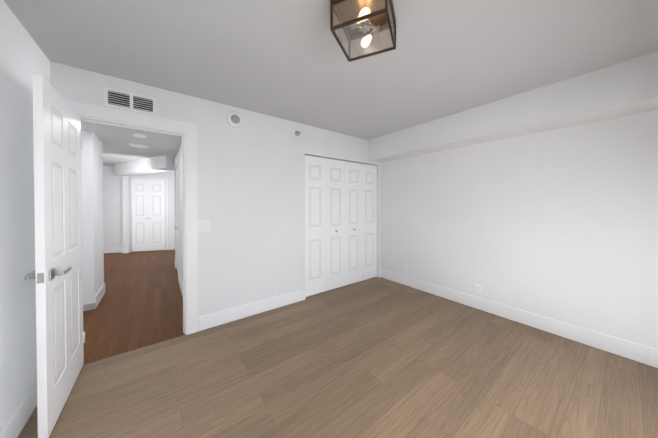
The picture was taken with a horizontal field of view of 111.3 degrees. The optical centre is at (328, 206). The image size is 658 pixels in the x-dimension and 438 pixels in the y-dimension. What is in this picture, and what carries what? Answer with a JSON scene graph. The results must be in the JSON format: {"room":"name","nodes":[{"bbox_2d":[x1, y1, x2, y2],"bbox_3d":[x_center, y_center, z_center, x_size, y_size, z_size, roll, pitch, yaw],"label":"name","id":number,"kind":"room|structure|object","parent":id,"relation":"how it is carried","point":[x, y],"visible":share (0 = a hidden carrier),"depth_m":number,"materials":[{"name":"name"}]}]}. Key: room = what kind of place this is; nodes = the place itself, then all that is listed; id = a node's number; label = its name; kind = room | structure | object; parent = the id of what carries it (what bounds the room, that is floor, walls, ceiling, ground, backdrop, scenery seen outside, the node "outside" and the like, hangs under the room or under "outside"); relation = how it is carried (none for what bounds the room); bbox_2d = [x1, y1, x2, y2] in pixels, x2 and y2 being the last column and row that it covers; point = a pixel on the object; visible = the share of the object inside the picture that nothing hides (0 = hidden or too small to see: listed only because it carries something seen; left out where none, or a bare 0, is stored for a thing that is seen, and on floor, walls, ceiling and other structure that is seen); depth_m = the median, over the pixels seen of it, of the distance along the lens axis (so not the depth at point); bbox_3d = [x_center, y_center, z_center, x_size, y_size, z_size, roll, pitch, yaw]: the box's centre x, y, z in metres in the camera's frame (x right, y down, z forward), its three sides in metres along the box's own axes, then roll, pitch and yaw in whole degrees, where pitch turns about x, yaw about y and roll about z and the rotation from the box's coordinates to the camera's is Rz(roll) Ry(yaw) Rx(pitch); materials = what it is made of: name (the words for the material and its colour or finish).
{"room":"empty bedroom","nodes":[
{"label":"empty bedroom","id":0,"kind":"room"},
{"bbox_2d":[0,0,49,431],"bbox_3d":[-1.123,0.109,0.283,0.120,2.440,3.840,0,1,-37],"label":"wall","id":1,"kind":"structure","parent":0,"point":[23,57],"depth_m":1.32,"materials":[{"name":"paint"}]},
{"bbox_2d":[0,380,36,437],"bbox_3d":[-1.075,1.254,0.343,0.014,0.150,3.556,0,1,-37],"label":"baseboard","id":2,"kind":"structure","parent":1,"relation":"attached to","point":[24,410],"depth_m":1.32,"materials":[{"name":"paint"}]},
{"bbox_2d":[81,121,181,165],"bbox_3d":[-4.071,-1.069,5.012,5.900,0.190,7.280,0,1,-37],"label":"ceiling","id":3,"kind":"structure","parent":0,"point":[116,141],"depth_m":3.40,"materials":[{"name":"paint"}]},
{"bbox_2d":[128,143,148,147],"bbox_3d":[-2.973,-0.946,3.512,0.250,0.022,0.250,0,1,-37],"label":"ceiling vent","id":4,"kind":"object","parent":3,"relation":"in","point":[138,145],"visible":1,"depth_m":3.47,"materials":[{"name":"white plastic"}]},
{"bbox_2d":[133,132,145,137],"bbox_3d":[-2.480,-0.934,2.944,0.136,0.034,0.136,0,1,-37],"label":"smoke detector","id":5,"kind":"object","parent":3,"relation":"attached to","point":[139,135],"visible":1,"depth_m":2.91,"materials":[{"name":"white plastic"}]},
{"bbox_2d":[114,156,174,175],"bbox_3d":[-4.459,-0.964,5.435,2.610,0.270,0.300,0,1,29],"label":"beam","id":6,"kind":"structure","parent":3,"relation":"attached to","point":[155,164],"depth_m":5.15,"materials":[{"name":"paint"}]},
{"bbox_2d":[103,166,174,251],"bbox_3d":[-5.146,0.039,6.464,6.400,2.440,0.120,0,1,-17],"label":"wall","id":7,"kind":"structure","parent":0,"point":[112,212],"depth_m":6.18,"materials":[{"name":"paint"}]},
{"bbox_2d":[104,247,128,252],"bbox_3d":[-6.917,1.191,5.859,2.493,0.150,0.923,0,1,-37],"label":"baseboard","id":8,"kind":"structure","parent":7,"relation":"attached to","point":[111,249],"depth_m":6.15,"materials":[{"name":"paint"}]},
{"bbox_2d":[122,176,131,252],"bbox_3d":[-5.561,0.043,6.189,0.135,2.440,0.160,0,1,-17],"label":"pilaster","id":9,"kind":"object","parent":7,"relation":"attached to","point":[126,209],"visible":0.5,"depth_m":6.12,"materials":[{"name":"paint"}]},
{"bbox_2d":[131,179,165,251],"bbox_3d":[-5.123,0.241,6.391,0.766,2.015,0.303,0,1,-37],"label":"closet door","id":10,"kind":"structure","parent":7,"relation":"in","point":[148,223],"depth_m":6.37,"materials":[{"name":"paint"}]},
{"bbox_2d":[131,177,168,249],"bbox_3d":[-5.095,0.210,6.411,0.884,2.100,0.014,0,1,-17],"label":"trim","id":11,"kind":"structure","parent":7,"relation":"attached to","point":[166,206],"depth_m":6.52,"materials":[{"name":"paint"}]},
{"bbox_2d":[175,143,182,282],"bbox_3d":[-2.347,0.071,3.658,0.120,2.440,3.020,0,1,-37],"label":"wall","id":12,"kind":"structure","parent":0,"point":[179,156],"depth_m":3.61,"materials":[{"name":"paint"}]},
{"bbox_2d":[175,169,177,270],"bbox_3d":[-2.925,0.259,4.327,0.091,2.030,0.776,0,1,-37],"label":"hall door","id":13,"kind":"structure","parent":12,"relation":"in","point":[176,226],"depth_m":4.51,"materials":[{"name":"paint"}]},
{"bbox_2d":[174,159,178,271],"bbox_3d":[-2.926,0.218,4.325,0.024,2.130,0.960,0,1,-37],"label":"door frame","id":14,"kind":"structure","parent":12,"relation":"attached to","point":[176,164],"depth_m":4.63,"materials":[{"name":"paint"}]},
{"bbox_2d":[178,272,182,296],"bbox_3d":[-2.069,1.221,3.191,0.014,0.150,1.880,0,1,-37],"label":"baseboard","id":15,"kind":"structure","parent":12,"relation":"attached to","point":[179,277],"depth_m":3.51,"materials":[{"name":"paint"}]},
{"bbox_2d":[50,61,380,316],"bbox_3d":[-1.687,0.088,2.189,6.520,2.440,0.120,0,1,-37],"label":"wall","id":16,"kind":"structure","parent":0,"point":[251,194],"depth_m":2.64,"materials":[{"name":"paint"}]},
{"bbox_2d":[24,73,84,437],"bbox_3d":[-1.818,0.290,1.540,0.147,2.030,0.767,0,1,-37],"label":"door","id":17,"kind":"structure","parent":16,"relation":"in","point":[57,273],"depth_m":1.39,"materials":[{"name":"paint"}]},
{"bbox_2d":[104,87,155,114],"bbox_3d":[-1.780,-0.946,2.026,0.350,0.160,0.012,0,1,-37],"label":"air vent","id":18,"kind":"object","parent":16,"relation":"in","point":[120,99],"visible":1,"depth_m":2.02,"materials":[{"name":"metal"}]},
{"bbox_2d":[65,100,197,334],"bbox_3d":[-1.813,0.229,2.095,1.005,2.160,0.148,0,1,-37],"label":"door frame","id":19,"kind":"structure","parent":16,"relation":"attached to","point":[106,113],"depth_m":2.29,"materials":[{"name":"paint"}]},
{"bbox_2d":[198,220,209,231],"bbox_3d":[-1.327,0.205,2.380,0.116,0.116,0.013,0,1,-37],"label":"light switch","id":20,"kind":"object","parent":16,"relation":"attached to","point":[203,226],"visible":1,"depth_m":2.38,"materials":[{"name":"white plastic"}]},
{"bbox_2d":[226,111,242,127],"bbox_3d":[-1.067,-0.997,2.558,0.184,0.184,0.020,0,1,-37],"label":"smoke detector","id":21,"kind":"object","parent":16,"relation":"attached to","point":[234,119],"visible":1,"depth_m":2.55,"materials":[{"name":"white plastic"}]},
{"bbox_2d":[198,289,304,330],"bbox_3d":[-0.851,1.226,2.750,1.305,0.150,0.014,0,1,-37],"label":"baseboard","id":22,"kind":"structure","parent":16,"relation":"attached to","point":[211,320],"depth_m":2.66,"materials":[{"name":"paint"}]},
{"bbox_2d":[271,285,275,294],"bbox_3d":[-0.707,1.065,2.860,0.070,0.115,0.009,0,1,-37],"label":"electrical outlet","id":23,"kind":"object","parent":16,"relation":"attached to","point":[273,290],"visible":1,"depth_m":2.86,"materials":[{"name":"white plastic"}]},
{"bbox_2d":[305,155,344,296],"bbox_3d":[-0.046,0.275,3.396,0.764,2.014,0.068,0,1,-37],"label":"closet door","id":24,"kind":"structure","parent":16,"relation":"in","point":[324,224],"depth_m":3.38,"materials":[{"name":"paint"}]},
{"bbox_2d":[345,161,376,285],"bbox_3d":[0.566,0.270,3.859,0.764,2.014,0.068,0,1,-37],"label":"closet door","id":25,"kind":"structure","parent":16,"relation":"in","point":[360,222],"depth_m":3.84,"materials":[{"name":"paint"}]},
{"bbox_2d":[4,0,657,139],"bbox_3d":[-2.749,-1.209,3.678,6.640,0.120,11.240,0,1,-37],"label":"ceiling","id":26,"kind":"structure","parent":0,"point":[285,59],"depth_m":1.62,"materials":[{"name":"paint"}]},
{"bbox_2d":[330,0,395,61],"bbox_3d":[0.205,-1.035,1.275,0.300,0.175,0.300,0,1,24],"label":"flush-mount light","id":27,"kind":"object","parent":26,"relation":"attached to","point":[366,21],"visible":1,"depth_m":1.26,"materials":[{"name":"clear glass"}]},
{"bbox_2d":[368,52,657,161],"bbox_3d":[1.899,-0.967,2.558,0.340,0.340,3.600,0,1,-37],"label":"soffit","id":28,"kind":"structure","parent":26,"relation":"attached to","point":[629,87],"depth_m":2.15,"materials":[{"name":"paint"}]},
{"bbox_2d":[17,250,657,437],"bbox_3d":[-2.749,1.341,3.707,6.640,0.100,11.240,0,1,-37],"label":"floor","id":29,"kind":"structure","parent":0,"point":[377,357],"depth_m":1.77,"materials":[{"name":"wood"}]},
{"bbox_2d":[83,295,96,310],"bbox_3d":[-3.981,1.234,2.112,2.514,0.150,0.023,0,1,-37],"label":"baseboard","id":30,"kind":"structure","parent":29,"relation":"on","point":[91,306],"depth_m":2.84,"materials":[{"name":"paint"}]},
{"bbox_2d":[81,130,103,304],"bbox_3d":[-4.232,0.086,2.320,2.620,2.440,0.640,0,1,-37],"label":"wall block","id":31,"kind":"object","parent":29,"relation":"on","point":[92,209],"visible":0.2,"depth_m":2.85,"materials":[{"name":"paint"}]},
{"bbox_2d":[95,283,104,305],"bbox_3d":[-3.188,1.222,3.135,0.014,0.150,0.620,0,1,-37],"label":"baseboard","id":32,"kind":"structure","parent":29,"relation":"on","point":[99,295],"depth_m":3.11,"materials":[{"name":"paint"}]},
{"bbox_2d":[381,110,657,348],"bbox_3d":[2.083,0.082,2.708,0.120,2.440,3.840,0,1,-37],"label":"wall","id":33,"kind":"structure","parent":0,"point":[559,224],"depth_m":2.36,"materials":[{"name":"paint"}]},
{"bbox_2d":[475,284,481,293],"bbox_3d":[1.899,1.045,2.856,0.009,0.115,0.070,0,1,-37],"label":"electrical outlet","id":34,"kind":"object","parent":33,"relation":"attached to","point":[478,288],"visible":1,"depth_m":2.85,"materials":[{"name":"white plastic"}]},
{"bbox_2d":[380,269,657,367],"bbox_3d":[2.014,1.227,2.688,0.030,0.150,3.570,0,1,-37],"label":"baseboard","id":35,"kind":"structure","parent":33,"relation":"attached to","point":[640,353],"depth_m":2.36,"materials":[{"name":"paint"}]}
]}

